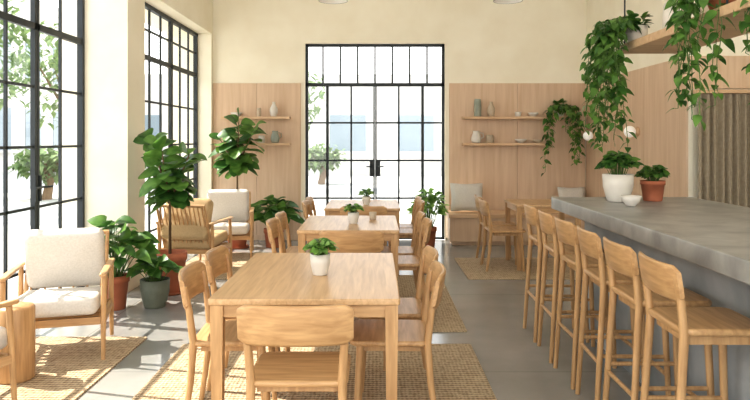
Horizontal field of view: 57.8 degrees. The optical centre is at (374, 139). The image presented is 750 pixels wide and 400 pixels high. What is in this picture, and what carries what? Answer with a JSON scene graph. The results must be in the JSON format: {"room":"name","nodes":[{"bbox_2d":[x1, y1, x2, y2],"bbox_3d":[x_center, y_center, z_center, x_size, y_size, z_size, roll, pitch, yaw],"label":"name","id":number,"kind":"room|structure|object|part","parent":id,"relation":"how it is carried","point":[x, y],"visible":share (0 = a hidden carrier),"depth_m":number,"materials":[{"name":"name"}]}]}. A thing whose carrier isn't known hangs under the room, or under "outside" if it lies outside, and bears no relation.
{"room":"cafe","nodes":[
{"label":"cafe","id":0,"kind":"room"},
{"bbox_2d":[62,0,212,292],"bbox_3d":[-2.765,-0.600,4.300,0.670,4.200,11.800,0,0,0],"label":"wall","id":1,"kind":"structure","parent":0,"point":[114,29],"depth_m":6.68,"materials":[{"name":"beige paint"}]},
{"bbox_2d":[0,0,84,299],"bbox_3d":[-2.849,-0.215,3.240,0.117,3.430,6.880,0,0,0],"label":"window","id":2,"kind":"structure","parent":1,"relation":"in","point":[36,187],"depth_m":5.78,"materials":[{"name":"black metal"}]},
{"bbox_2d":[145,2,197,247],"bbox_3d":[-2.660,-0.070,8.640,0.056,3.020,2.920,0,0,0],"label":"window","id":3,"kind":"structure","parent":1,"relation":"in","point":[171,21],"depth_m":8.82,"materials":[{"name":"black metal"}]},
{"bbox_2d":[258,136,264,142],"bbox_3d":[-1.680,-0.011,10.075,0.100,0.110,0.100,0,0,0],"label":"ceramic vase","id":4,"kind":"object","parent":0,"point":[259,137],"visible":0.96,"depth_m":10.04,"materials":[{"name":"beige ceramic"}]},
{"bbox_2d":[271,131,281,142],"bbox_3d":[-1.473,-0.046,10.070,0.146,0.180,0.129,0,0,38],"label":"ceramic jug","id":5,"kind":"object","parent":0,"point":[275,138],"visible":1,"depth_m":10.03,"materials":[{"name":"grey ceramic"}]},
{"bbox_2d":[35,240,652,399],"bbox_3d":[0.825,1.550,4.300,7.550,0.100,11.800,0,0,0],"label":"floor","id":6,"kind":"structure","parent":0,"point":[491,312],"depth_m":5.19,"materials":[{"name":"concrete"}]},
{"bbox_2d":[0,337,146,399],"bbox_3d":[-2.270,1.494,4.175,1.100,0.012,1.950,0,0,0],"label":"jute rug","id":7,"kind":"object","parent":6,"relation":"on","point":[66,368],"visible":0.6,"depth_m":4.49,"materials":[{"name":"beige wicker"}]},
{"bbox_2d":[0,299,18,399],"bbox_3d":[-2.438,1.069,3.602,0.670,0.842,0.743,0,0,17],"label":"armchair","id":8,"kind":"object","parent":7,"relation":"on","point":[7,336],"visible":1,"depth_m":3.81,"materials":[{"name":"brown wood"}]},
{"bbox_2d":[0,302,34,384],"bbox_3d":[-2.240,1.260,4.240,0.220,0.455,0.220,0,0,0],"label":"side table","id":9,"kind":"object","parent":7,"relation":"on","point":[23,312],"visible":0.73,"depth_m":4.17,"materials":[{"name":"brown wood"}]},
{"bbox_2d":[0,227,114,359],"bbox_3d":[-2.237,1.069,4.858,0.670,0.842,0.743,0,0,-16],"label":"armchair","id":10,"kind":"object","parent":7,"relation":"on","point":[66,257],"visible":0.9,"depth_m":4.91,"materials":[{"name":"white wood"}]},
{"bbox_2d":[87,215,160,310],"bbox_3d":[-2.354,1.086,6.037,0.885,0.829,0.834,0,0,0],"label":"philodendron","id":11,"kind":"object","parent":6,"relation":"on","point":[144,241],"visible":0.63,"depth_m":6.00,"materials":[{"name":"plant"}]},
{"bbox_2d":[123,254,182,308],"bbox_3d":[-2.006,1.261,6.118,0.504,0.477,0.494,0,0,28],"label":"pothos","id":12,"kind":"object","parent":6,"relation":"on","point":[154,288],"visible":0.86,"depth_m":6.03,"materials":[{"name":"green plant"}]},
{"bbox_2d":[133,128,206,295],"bbox_3d":[-2.021,0.688,6.717,0.687,1.624,0.642,0,0,-33],"label":"fiddle leaf fig","id":13,"kind":"object","parent":6,"relation":"on","point":[174,188],"visible":0.93,"depth_m":6.59,"materials":[{"name":"plant"}]},
{"bbox_2d":[185,252,279,279],"bbox_3d":[-1.775,1.494,8.150,1.050,0.012,1.700,0,0,0],"label":"jute rug","id":14,"kind":"object","parent":6,"relation":"on","point":[239,259],"visible":0.11,"depth_m":8.40,"materials":[{"name":"beige wicker"}]},
{"bbox_2d":[155,198,232,266],"bbox_3d":[-2.049,1.069,7.690,0.670,0.842,0.743,0,0,9],"label":"armchair","id":15,"kind":"object","parent":14,"relation":"on","point":[191,225],"visible":0.85,"depth_m":7.46,"materials":[{"name":"brown wood"}]},
{"bbox_2d":[199,189,253,259],"bbox_3d":[-1.909,1.069,8.810,0.670,0.842,0.743,0,0,-9],"label":"armchair","id":16,"kind":"object","parent":14,"relation":"on","point":[236,203],"visible":0.66,"depth_m":8.88,"materials":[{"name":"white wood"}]},
{"bbox_2d":[208,108,265,248],"bbox_3d":[-1.925,0.529,9.484,0.735,1.942,0.763,0,0,23],"label":"fiddle leaf fig","id":17,"kind":"object","parent":6,"relation":"on","point":[236,160],"visible":0.92,"depth_m":9.36,"materials":[{"name":"plant"}]},
{"bbox_2d":[251,195,304,247],"bbox_3d":[-1.437,1.137,9.554,0.993,0.725,0.930,0,0,0],"label":"rubber plant","id":18,"kind":"object","parent":6,"relation":"on","point":[284,205],"visible":0.69,"depth_m":9.42,"materials":[{"name":"green plant"}]},
{"bbox_2d":[301,199,311,242],"bbox_3d":[-0.586,1.101,7.800,0.511,0.802,0.490,0,0,0],"label":"dining chair","id":19,"kind":"object","parent":6,"relation":"on","point":[306,208],"visible":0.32,"depth_m":7.86,"materials":[{"name":"brown wood"}]},
{"bbox_2d":[306,196,315,214],"bbox_3d":[-0.586,1.101,8.280,0.511,0.802,0.490,0,0,0],"label":"dining chair","id":20,"kind":"object","parent":6,"relation":"on","point":[310,198],"visible":0.23,"depth_m":8.46,"materials":[{"name":"brown wood"}]},
{"bbox_2d":[131,344,496,399],"bbox_3d":[-0.350,1.494,3.635,2.100,0.012,2.670,0,0,0],"label":"jute rug","id":21,"kind":"object","parent":6,"relation":"on","point":[458,372],"visible":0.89,"depth_m":4.24,"materials":[{"name":"beige wicker"}]},
{"bbox_2d":[178,260,276,399],"bbox_3d":[-0.786,1.089,3.679,0.511,0.802,0.490,0,0,-2],"label":"dining chair","id":22,"kind":"object","parent":21,"relation":"on","point":[193,280],"visible":0.57,"depth_m":3.58,"materials":[{"name":"brown wood"}]},
{"bbox_2d":[204,245,289,390],"bbox_3d":[-0.786,1.089,4.241,0.511,0.802,0.490,0,0,1],"label":"dining chair","id":23,"kind":"object","parent":21,"relation":"on","point":[217,259],"visible":0.24,"depth_m":4.29,"materials":[{"name":"brown wood"}]},
{"bbox_2d":[236,304,353,399],"bbox_3d":[-0.335,1.089,3.054,0.490,0.802,0.511,0,0,0],"label":"dining chair","id":24,"kind":"object","parent":21,"relation":"on","point":[257,325],"visible":1,"depth_m":2.86,"materials":[{"name":"brown wood"}]},
{"bbox_2d":[208,253,399,399],"bbox_3d":[-0.330,1.113,3.800,0.895,0.750,1.300,0,0,0],"label":"dining table","id":25,"kind":"object","parent":21,"relation":"on","point":[367,283],"visible":0.96,"depth_m":3.31,"materials":[{"name":"brown wood"}]},
{"bbox_2d":[302,237,339,275],"bbox_3d":[-0.295,0.635,3.720,0.211,0.203,0.219,0,0,0],"label":"potted herb","id":26,"kind":"object","parent":25,"relation":"on","point":[319,257],"visible":1,"depth_m":3.68,"materials":[{"name":"green plant"}]},
{"bbox_2d":[349,260,445,399],"bbox_3d":[0.126,1.089,3.679,0.511,0.802,0.490,0,0,2],"label":"dining chair","id":27,"kind":"object","parent":21,"relation":"on","point":[369,334],"visible":0.95,"depth_m":3.50,"materials":[{"name":"brown wood"}]},
{"bbox_2d":[357,245,438,391],"bbox_3d":[0.136,1.089,4.221,0.511,0.802,0.490,0,0,-1],"label":"dining chair","id":28,"kind":"object","parent":21,"relation":"on","point":[409,308],"visible":0.41,"depth_m":4.27,"materials":[{"name":"brown wood"}]},
{"bbox_2d":[324,200,400,275],"bbox_3d":[-0.140,1.125,8.000,0.840,0.750,1.100,0,0,0],"label":"dining table","id":29,"kind":"object","parent":6,"relation":"on","point":[333,207],"visible":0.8,"depth_m":7.79,"materials":[{"name":"brown wood"}]},
{"bbox_2d":[358,188,374,204],"bbox_3d":[-0.102,0.653,7.851,0.206,0.193,0.209,0,0,0],"label":"potted herb","id":30,"kind":"object","parent":29,"relation":"on","point":[366,198],"visible":1,"depth_m":7.82,"materials":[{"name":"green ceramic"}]},
{"bbox_2d":[384,199,424,245],"bbox_3d":[0.316,1.101,7.800,0.511,0.802,0.490,0,0,0],"label":"dining chair","id":31,"kind":"object","parent":6,"relation":"on","point":[403,232],"visible":0.22,"depth_m":7.66,"materials":[{"name":"brown wood"}]},
{"bbox_2d":[354,275,466,331],"bbox_3d":[-0.215,1.494,6.400,1.870,0.012,2.200,0,0,0],"label":"jute rug","id":32,"kind":"object","parent":6,"relation":"on","point":[447,318],"visible":0.23,"depth_m":5.97,"materials":[{"name":"beige wicker"}]},
{"bbox_2d":[266,217,283,252],"bbox_3d":[-0.676,1.089,5.850,0.511,0.802,0.490,0,0,0],"label":"dining chair","id":33,"kind":"object","parent":32,"relation":"on","point":[272,224],"visible":0.33,"depth_m":5.96,"materials":[{"name":"brown wood"}]},
{"bbox_2d":[275,211,318,252],"bbox_3d":[-0.676,1.089,6.380,0.511,0.802,0.490,0,0,0],"label":"dining chair","id":34,"kind":"object","parent":32,"relation":"on","point":[281,216],"visible":0.39,"depth_m":6.49,"materials":[{"name":"brown wood"}]},
{"bbox_2d":[297,215,398,281],"bbox_3d":[-0.220,1.113,6.100,0.840,0.750,1.100,0,0,0],"label":"dining table","id":35,"kind":"object","parent":32,"relation":"on","point":[313,225],"visible":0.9,"depth_m":5.74,"materials":[{"name":"brown wood"}]},
{"bbox_2d":[343,203,363,223],"bbox_3d":[-0.187,0.647,5.993,0.192,0.180,0.208,0,0,0],"label":"potted herb","id":36,"kind":"object","parent":35,"relation":"on","point":[353,215],"visible":1,"depth_m":5.96,"materials":[{"name":"green plant"}]},
{"bbox_2d":[369,212,376,219],"bbox_3d":[-0.020,0.702,6.300,0.070,0.070,0.070,0,0,0],"label":"ceramic cup","id":37,"kind":"object","parent":35,"relation":"on","point":[372,215],"visible":1,"depth_m":6.27,"materials":[{"name":"beige ceramic"}]},
{"bbox_2d":[319,230,383,252],"bbox_3d":[-0.180,1.089,5.384,0.490,0.802,0.511,0,0,0],"label":"dining chair","id":38,"kind":"object","parent":32,"relation":"on","point":[346,241],"visible":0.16,"depth_m":5.15,"materials":[{"name":"brown wood"}]},
{"bbox_2d":[340,206,386,214],"bbox_3d":[-0.120,1.089,7.284,0.490,0.802,0.511,0,0,0],"label":"dining chair","id":39,"kind":"object","parent":32,"relation":"on","point":[381,210],"visible":0.11,"depth_m":7.05,"materials":[{"name":"brown wood"}]},
{"bbox_2d":[381,211,424,288],"bbox_3d":[0.216,1.089,6.380,0.511,0.802,0.490,0,0,0],"label":"dining chair","id":40,"kind":"object","parent":32,"relation":"on","point":[402,250],"visible":0.41,"depth_m":6.32,"materials":[{"name":"brown wood"}]},
{"bbox_2d":[398,217,431,301],"bbox_3d":[0.236,1.089,5.850,0.511,0.802,0.490,0,0,0],"label":"dining chair","id":41,"kind":"object","parent":32,"relation":"on","point":[405,262],"visible":0.47,"depth_m":5.72,"materials":[{"name":"brown wood"}]},
{"bbox_2d":[399,196,421,227],"bbox_3d":[0.316,1.101,8.280,0.511,0.802,0.490,0,0,0],"label":"dining chair","id":42,"kind":"object","parent":6,"relation":"on","point":[401,225],"visible":0.28,"depth_m":8.43,"materials":[{"name":"brown wood"}]},
{"bbox_2d":[406,188,450,246],"bbox_3d":[0.750,1.085,9.565,0.640,0.830,0.684,0,0,0],"label":"potted schefflera","id":43,"kind":"object","parent":6,"relation":"on","point":[430,201],"visible":0.65,"depth_m":9.47,"materials":[{"name":"plant"}]},
{"bbox_2d":[445,210,584,244],"bbox_3d":[2.080,1.275,9.870,2.080,0.450,0.580,0,0,0],"label":"bench","id":44,"kind":"object","parent":6,"relation":"on","point":[462,227],"visible":0.38,"depth_m":9.62,"materials":[{"name":"brown wood"}]},
{"bbox_2d":[450,183,482,210],"bbox_3d":[1.340,0.835,9.930,0.480,0.401,0.221,0,0,0],"label":"throw pillow","id":45,"kind":"object","parent":44,"relation":"on","point":[462,195],"visible":0.91,"depth_m":9.87,"materials":[{"name":"fabric"}]},
{"bbox_2d":[557,187,584,196],"bbox_3d":[2.880,0.865,9.950,0.400,0.349,0.181,0,0,0],"label":"throw pillow","id":46,"kind":"object","parent":44,"relation":"on","point":[562,191],"visible":0.42,"depth_m":9.92,"materials":[{"name":"fabric"}]},
{"bbox_2d":[454,258,575,279],"bbox_3d":[1.800,1.494,7.950,1.600,0.012,1.300,0,0,0],"label":"jute rug","id":47,"kind":"object","parent":6,"relation":"on","point":[499,268],"visible":0.51,"depth_m":7.81,"materials":[{"name":"beige wicker"}]},
{"bbox_2d":[474,194,515,260],"bbox_3d":[1.484,1.089,8.380,0.511,0.802,0.490,0,0,0],"label":"dining chair","id":48,"kind":"object","parent":47,"relation":"on","point":[494,223],"visible":0.52,"depth_m":8.46,"materials":[{"name":"brown wood"}]},
{"bbox_2d":[478,198,525,271],"bbox_3d":[1.464,1.089,7.900,0.511,0.802,0.490,0,0,0],"label":"dining chair","id":49,"kind":"object","parent":47,"relation":"on","point":[484,206],"visible":0.94,"depth_m":7.72,"materials":[{"name":"brown wood"}]},
{"bbox_2d":[504,199,580,270],"bbox_3d":[1.980,1.113,8.100,0.750,0.750,0.750,0,0,0],"label":"dining table","id":50,"kind":"object","parent":47,"relation":"on","point":[517,205],"visible":0.51,"depth_m":7.78,"materials":[{"name":"brown wood"}]},
{"bbox_2d":[523,203,589,342],"bbox_3d":[1.376,1.000,5.230,0.436,1.001,0.408,0,0,1],"label":"bar stool","id":51,"kind":"object","parent":6,"relation":"on","point":[531,213],"visible":0.59,"depth_m":5.13,"materials":[{"name":"brown wood"}]},
{"bbox_2d":[537,209,608,363],"bbox_3d":[1.376,1.000,4.761,0.436,1.001,0.408,0,0,2],"label":"bar stool","id":52,"kind":"object","parent":6,"relation":"on","point":[547,221],"visible":0.68,"depth_m":4.67,"materials":[{"name":"brown wood"}]},
{"bbox_2d":[553,216,634,389],"bbox_3d":[1.376,1.000,4.290,0.436,1.001,0.408,0,0,-1],"label":"bar stool","id":53,"kind":"object","parent":6,"relation":"on","point":[567,233],"visible":0.56,"depth_m":4.16,"materials":[{"name":"brown wood"}]},
{"bbox_2d":[575,225,670,399],"bbox_3d":[1.376,1.000,3.821,0.436,1.001,0.408,0,0,2],"label":"bar stool","id":54,"kind":"object","parent":6,"relation":"on","point":[590,244],"visible":0.61,"depth_m":3.68,"materials":[{"name":"brown wood"}]},
{"bbox_2d":[551,197,749,399],"bbox_3d":[1.945,0.975,2.930,1.110,1.050,4.880,0,0,0],"label":"bar counter","id":55,"kind":"object","parent":6,"relation":"on","point":[707,241],"depth_m":3.55,"materials":[{"name":"concrete"}]},
{"bbox_2d":[594,150,643,201],"bbox_3d":[1.779,0.263,4.973,0.318,0.372,0.299,0,0,0],"label":"potted peperomia","id":56,"kind":"object","parent":55,"relation":"on","point":[615,184],"visible":1,"depth_m":4.91,"materials":[{"name":"white ceramic"}]},
{"bbox_2d":[620,195,641,205],"bbox_3d":[1.740,0.414,4.620,0.140,0.070,0.140,0,0,0],"label":"ceramic bowl","id":57,"kind":"object","parent":55,"relation":"on","point":[629,200],"visible":1,"depth_m":4.58,"materials":[{"name":"white ceramic"}]},
{"bbox_2d":[634,165,669,201],"bbox_3d":[2.048,0.315,5.017,0.248,0.269,0.253,0,0,-25],"label":"basil","id":58,"kind":"object","parent":55,"relation":"on","point":[652,188],"visible":1,"depth_m":4.96,"materials":[{"name":"ceramic"}]},
{"bbox_2d":[603,237,714,399],"bbox_3d":[1.376,1.000,3.350,0.436,1.001,0.408,0,0,0],"label":"bar stool","id":59,"kind":"object","parent":6,"relation":"on","point":[622,259],"visible":0.81,"depth_m":3.24,"materials":[{"name":"brown wood"}]},
{"bbox_2d":[638,251,749,399],"bbox_3d":[1.376,1.000,2.880,0.436,1.001,0.408,0,0,1],"label":"bar stool","id":60,"kind":"object","parent":6,"relation":"on","point":[722,327],"visible":1,"depth_m":2.82,"materials":[{"name":"brown wood"}]},
{"bbox_2d":[213,0,586,239],"bbox_3d":[0.190,-0.600,10.312,6.580,4.200,0.275,0,0,0],"label":"wall","id":61,"kind":"structure","parent":0,"point":[255,41],"depth_m":10.20,"materials":[{"name":"beige paint"}]},
{"bbox_2d":[221,116,290,118],"bbox_3d":[-1.760,-0.328,10.075,1.000,0.035,0.199,0,0,0],"label":"wall shelf","id":62,"kind":"object","parent":61,"relation":"attached to","point":[222,117],"depth_m":9.97,"materials":[{"name":"brown wood"}]},
{"bbox_2d":[222,143,290,144],"bbox_3d":[-1.760,0.062,10.075,1.000,0.035,0.199,0,0,0],"label":"wall shelf","id":63,"kind":"object","parent":61,"relation":"attached to","point":[224,143],"depth_m":9.97,"materials":[{"name":"brown wood"}]},
{"bbox_2d":[257,108,260,115],"bbox_3d":[-1.720,-0.411,10.075,0.070,0.130,0.070,0,0,0],"label":"ceramic vase","id":64,"kind":"object","parent":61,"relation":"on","point":[258,109],"visible":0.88,"depth_m":10.04,"materials":[{"name":"beige ceramic"}]},
{"bbox_2d":[270,102,277,115],"bbox_3d":[-1.500,-0.456,10.075,0.120,0.220,0.120,0,0,0],"label":"ceramic vase","id":65,"kind":"object","parent":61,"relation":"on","point":[273,109],"visible":0.97,"depth_m":10.03,"materials":[{"name":"white ceramic"}]},
{"bbox_2d":[254,235,297,239],"bbox_3d":[-1.775,1.460,10.167,1.310,0.080,0.014,0,0,0],"label":"baseboard","id":66,"kind":"structure","parent":61,"relation":"attached to","point":[256,237],"depth_m":10.16,"materials":[{"name":"brown wood"}]},
{"bbox_2d":[305,44,444,238],"bbox_3d":[0.000,0.025,10.271,2.100,2.950,0.119,0,0,0],"label":"door","id":67,"kind":"structure","parent":61,"relation":"in","point":[374,166],"depth_m":10.28,"materials":[{"name":"black metal"}]},
{"bbox_2d":[449,83,584,209],"bbox_3d":[2.130,0.325,10.188,2.036,2.350,0.025,0,0,0],"label":"wall panel","id":68,"kind":"object","parent":61,"relation":"attached to","point":[504,171],"depth_m":10.18,"materials":[{"name":"beige wood"}]},
{"bbox_2d":[462,143,550,144],"bbox_3d":[1.950,0.062,10.075,1.300,0.035,0.199,0,0,0],"label":"wall shelf","id":69,"kind":"object","parent":68,"relation":"attached to","point":[462,143],"depth_m":9.97,"materials":[{"name":"brown wood"}]},
{"bbox_2d":[471,131,483,142],"bbox_3d":[1.508,-0.046,10.069,0.168,0.180,0.149,0,0,38],"label":"ceramic jug","id":70,"kind":"object","parent":69,"relation":"on","point":[476,137],"visible":1,"depth_m":10.03,"materials":[{"name":"beige ceramic"}]},
{"bbox_2d":[486,135,493,142],"bbox_3d":[1.700,-0.016,10.075,0.120,0.120,0.120,0,0,0],"label":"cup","id":71,"kind":"object","parent":69,"relation":"on","point":[489,138],"visible":1,"depth_m":10.03,"materials":[{"name":"beige ceramic"}]},
{"bbox_2d":[515,139,526,142],"bbox_3d":[2.160,0.014,10.075,0.180,0.060,0.180,0,0,0],"label":"ceramic bowl","id":72,"kind":"object","parent":69,"relation":"on","point":[516,140],"visible":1,"depth_m":10.02,"materials":[{"name":"beige ceramic"}]},
{"bbox_2d":[462,116,551,118],"bbox_3d":[1.950,-0.328,10.075,1.300,0.035,0.199,0,0,0],"label":"wall shelf","id":73,"kind":"object","parent":68,"relation":"attached to","point":[465,117],"depth_m":9.97,"materials":[{"name":"brown wood"}]},
{"bbox_2d":[474,99,480,115],"bbox_3d":[1.520,-0.476,10.075,0.110,0.260,0.110,0,0,0],"label":"ceramic vase","id":74,"kind":"object","parent":73,"relation":"on","point":[477,102],"visible":0.9,"depth_m":10.03,"materials":[{"name":"green ceramic"}]},
{"bbox_2d":[487,102,494,115],"bbox_3d":[1.720,-0.456,10.075,0.120,0.220,0.120,0,0,0],"label":"ceramic vase","id":75,"kind":"object","parent":73,"relation":"on","point":[491,109],"visible":0.94,"depth_m":10.04,"materials":[{"name":"beige ceramic"}]},
{"bbox_2d":[528,112,537,115],"bbox_3d":[2.340,-0.376,10.075,0.160,0.060,0.160,0,0,0],"label":"ceramic bowl","id":76,"kind":"object","parent":73,"relation":"on","point":[529,113],"visible":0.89,"depth_m":10.02,"materials":[{"name":"beige ceramic"}]},
{"bbox_2d":[540,98,584,175],"bbox_3d":[2.752,-0.039,9.926,0.688,1.145,0.473,0,0,0],"label":"pothos","id":77,"kind":"object","parent":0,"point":[559,109],"visible":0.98,"depth_m":9.83,"materials":[{"name":"green plant"}]},
{"bbox_2d":[586,0,687,196],"bbox_3d":[3.292,-0.600,8.551,0.275,4.200,3.298,0,0,0],"label":"wall","id":78,"kind":"structure","parent":0,"point":[662,140],"depth_m":7.90,"materials":[{"name":"beige wood"}]},
{"bbox_2d":[583,131,595,140],"bbox_3d":[3.069,-0.060,9.750,0.170,0.140,0.140,0,0,0],"label":"wall sconce","id":79,"kind":"object","parent":78,"relation":"attached to","point":[587,137],"depth_m":9.71,"materials":[{"name":"white glass"}]},
{"bbox_2d":[624,126,639,136],"bbox_3d":[3.069,-0.100,8.150,0.170,0.140,0.140,0,0,0],"label":"wall sconce","id":80,"kind":"object","parent":78,"relation":"attached to","point":[636,130],"depth_m":8.11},
{"bbox_3d":[3.167,0.325,8.535,0.025,2.350,3.266,0,0,0],"label":"panel","id":81,"kind":"part","parent":78,"relation":"part of","materials":[{"name":"brown wood"}]},
{"bbox_2d":[686,1,749,197],"bbox_3d":[3.990,-0.600,6.930,1.620,4.200,0.060,0,0,0],"label":"wall","id":82,"kind":"structure","parent":0,"point":[739,45],"depth_m":6.90,"materials":[{"name":"beige paint"}]},
{"bbox_2d":[689,56,749,88],"bbox_3d":[3.890,-0.685,6.885,1.416,0.330,0.030,0,0,0],"label":"wall panel","id":83,"kind":"object","parent":82,"relation":"attached to","point":[736,78],"depth_m":6.87,"materials":[{"name":"beige wood"}]},
{"bbox_2d":[693,90,749,93],"bbox_3d":[3.870,-0.483,6.803,1.360,0.035,0.125,0,0,0],"label":"rail","id":84,"kind":"object","parent":82,"relation":"attached to","point":[694,91],"depth_m":6.74,"materials":[{"name":"brown wood"}]},
{"bbox_2d":[698,94,749,207],"bbox_3d":[3.863,0.505,6.790,1.286,1.930,0.067,0,0,0],"label":"curtain","id":85,"kind":"object","parent":82,"relation":"hanging from","point":[724,144],"visible":0.56,"depth_m":6.79,"materials":[{"name":"fabric"}]},
{"bbox_3d":[0.850,-2.775,4.450,7.900,0.150,12.100,0,0,0],"label":"ceiling","id":86,"kind":"structure","parent":0,"visible":0},
{"bbox_2d":[319,0,347,3],"bbox_3d":[-0.430,-2.065,7.000,0.300,1.270,0.300,0,0,0],"label":"pendant lamp","id":87,"kind":"object","parent":86,"relation":"hanging from","point":[321,1],"visible":1,"depth_m":7.12,"materials":[{"name":"paint"}]},
{"bbox_2d":[493,0,522,3],"bbox_3d":[1.370,-2.065,7.000,0.300,1.270,0.300,0,0,0],"label":"pendant lamp","id":88,"kind":"object","parent":86,"relation":"hanging from","point":[494,1],"visible":1,"depth_m":7.12,"materials":[{"name":"paint"}]},
{"bbox_2d":[617,0,749,53],"bbox_3d":[2.240,-1.705,3.600,0.500,1.990,4.000,0,0,0],"label":"shelf","id":89,"kind":"object","parent":86,"relation":"hanging from","point":[655,42],"visible":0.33,"depth_m":4.67,"materials":[{"name":"brown wood"}]},
{"bbox_2d":[579,10,653,152],"bbox_3d":[1.872,-0.469,5.445,0.587,1.139,0.562,0,0,41],"label":"pothos","id":90,"kind":"object","parent":89,"relation":"hanging from","point":[628,28],"visible":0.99,"depth_m":5.32,"materials":[{"name":"green plant"}]},
{"bbox_2d":[662,3,682,28],"bbox_3d":[2.200,-0.891,5.020,0.150,0.240,0.150,0,0,0],"label":"ceramic vase","id":91,"kind":"object","parent":89,"relation":"on","point":[665,17],"visible":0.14,"depth_m":4.99,"materials":[{"name":"white ceramic"}]},
{"bbox_2d":[663,0,735,130],"bbox_3d":[1.989,-0.540,4.105,0.448,0.976,0.510,0,0,18],"label":"pothos","id":92,"kind":"object","parent":89,"relation":"hanging from","point":[689,7],"visible":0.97,"depth_m":4.03,"materials":[{"name":"plant"}]},
{"bbox_2d":[699,5,708,13],"bbox_3d":[2.300,-0.851,4.720,0.100,0.160,0.100,0,0,0],"label":"ceramic vase","id":93,"kind":"object","parent":89,"relation":"on","point":[706,8],"visible":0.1,"depth_m":4.68,"materials":[{"name":"beige ceramic"}]},
{"bbox_2d":[733,0,749,105],"bbox_3d":[2.187,-0.577,3.707,0.439,0.891,0.403,0,0,-45],"label":"pothos","id":94,"kind":"object","parent":89,"relation":"hanging from","point":[742,24],"visible":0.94,"depth_m":3.69,"materials":[{"name":"green plant"}]},
{"label":"outside","id":95,"kind":"structure","parent":0,"visible":0},
{"bbox_2d":[0,171,444,299],"bbox_3d":[-5.000,1.610,15.000,70.000,0.100,70.000,0,0,0],"label":"ground","id":96,"kind":"structure","parent":95,"point":[339,185],"depth_m":17.83,"materials":[{"name":"white"}]},
{"bbox_2d":[0,0,29,109],"bbox_3d":[-9.516,-1.228,15.008,3.976,5.591,3.811,0,0,0],"label":"street tree","id":97,"kind":"object","parent":96,"relation":"on","point":[14,60],"visible":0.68,"depth_m":15.49,"materials":[{"name":"green plant"}]},
{"bbox_2d":[0,0,57,171],"bbox_3d":[-21.940,-2.970,24.000,8.120,9.060,40.000,0,0,0],"label":"facade","id":98,"kind":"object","parent":96,"relation":"on","point":[18,122],"visible":0.16,"depth_m":35.00,"materials":[{"name":"paint"}]},
{"bbox_2d":[0,17,57,129],"bbox_3d":[-9.460,-1.127,20.972,3.799,5.389,4.018,0,0,-28],"label":"street tree","id":99,"kind":"object","parent":96,"relation":"on","point":[53,63],"visible":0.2,"depth_m":20.41,"materials":[{"name":"green plant"}]},
{"bbox_2d":[8,145,57,199],"bbox_3d":[-8.596,0.851,17.724,1.871,1.471,1.757,0,0,26],"label":"potted tree","id":100,"kind":"object","parent":96,"relation":"on","point":[48,168],"visible":0.52,"depth_m":17.51,"materials":[{"name":"green plant"}]},
{"bbox_2d":[145,74,440,174],"bbox_3d":[2.000,-0.670,31.940,28.000,4.460,4.120,0,0,0],"label":"facade","id":101,"kind":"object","parent":96,"relation":"on","point":[339,97],"visible":0.2,"depth_m":30.00,"materials":[{"name":"paint"}]},
{"bbox_2d":[309,58,325,129],"bbox_3d":[-3.063,-0.607,21.449,3.189,4.352,3.245,0,0,0],"label":"street tree","id":102,"kind":"object","parent":96,"relation":"on","point":[321,94],"visible":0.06,"depth_m":21.54,"materials":[{"name":"green plant"}]},
{"bbox_2d":[309,142,346,183],"bbox_3d":[-1.912,0.831,23.985,1.941,1.511,1.672,0,0,0],"label":"potted tree","id":103,"kind":"object","parent":96,"relation":"on","point":[314,165],"visible":0.7,"depth_m":23.79,"materials":[{"name":"green plant"}]}
]}

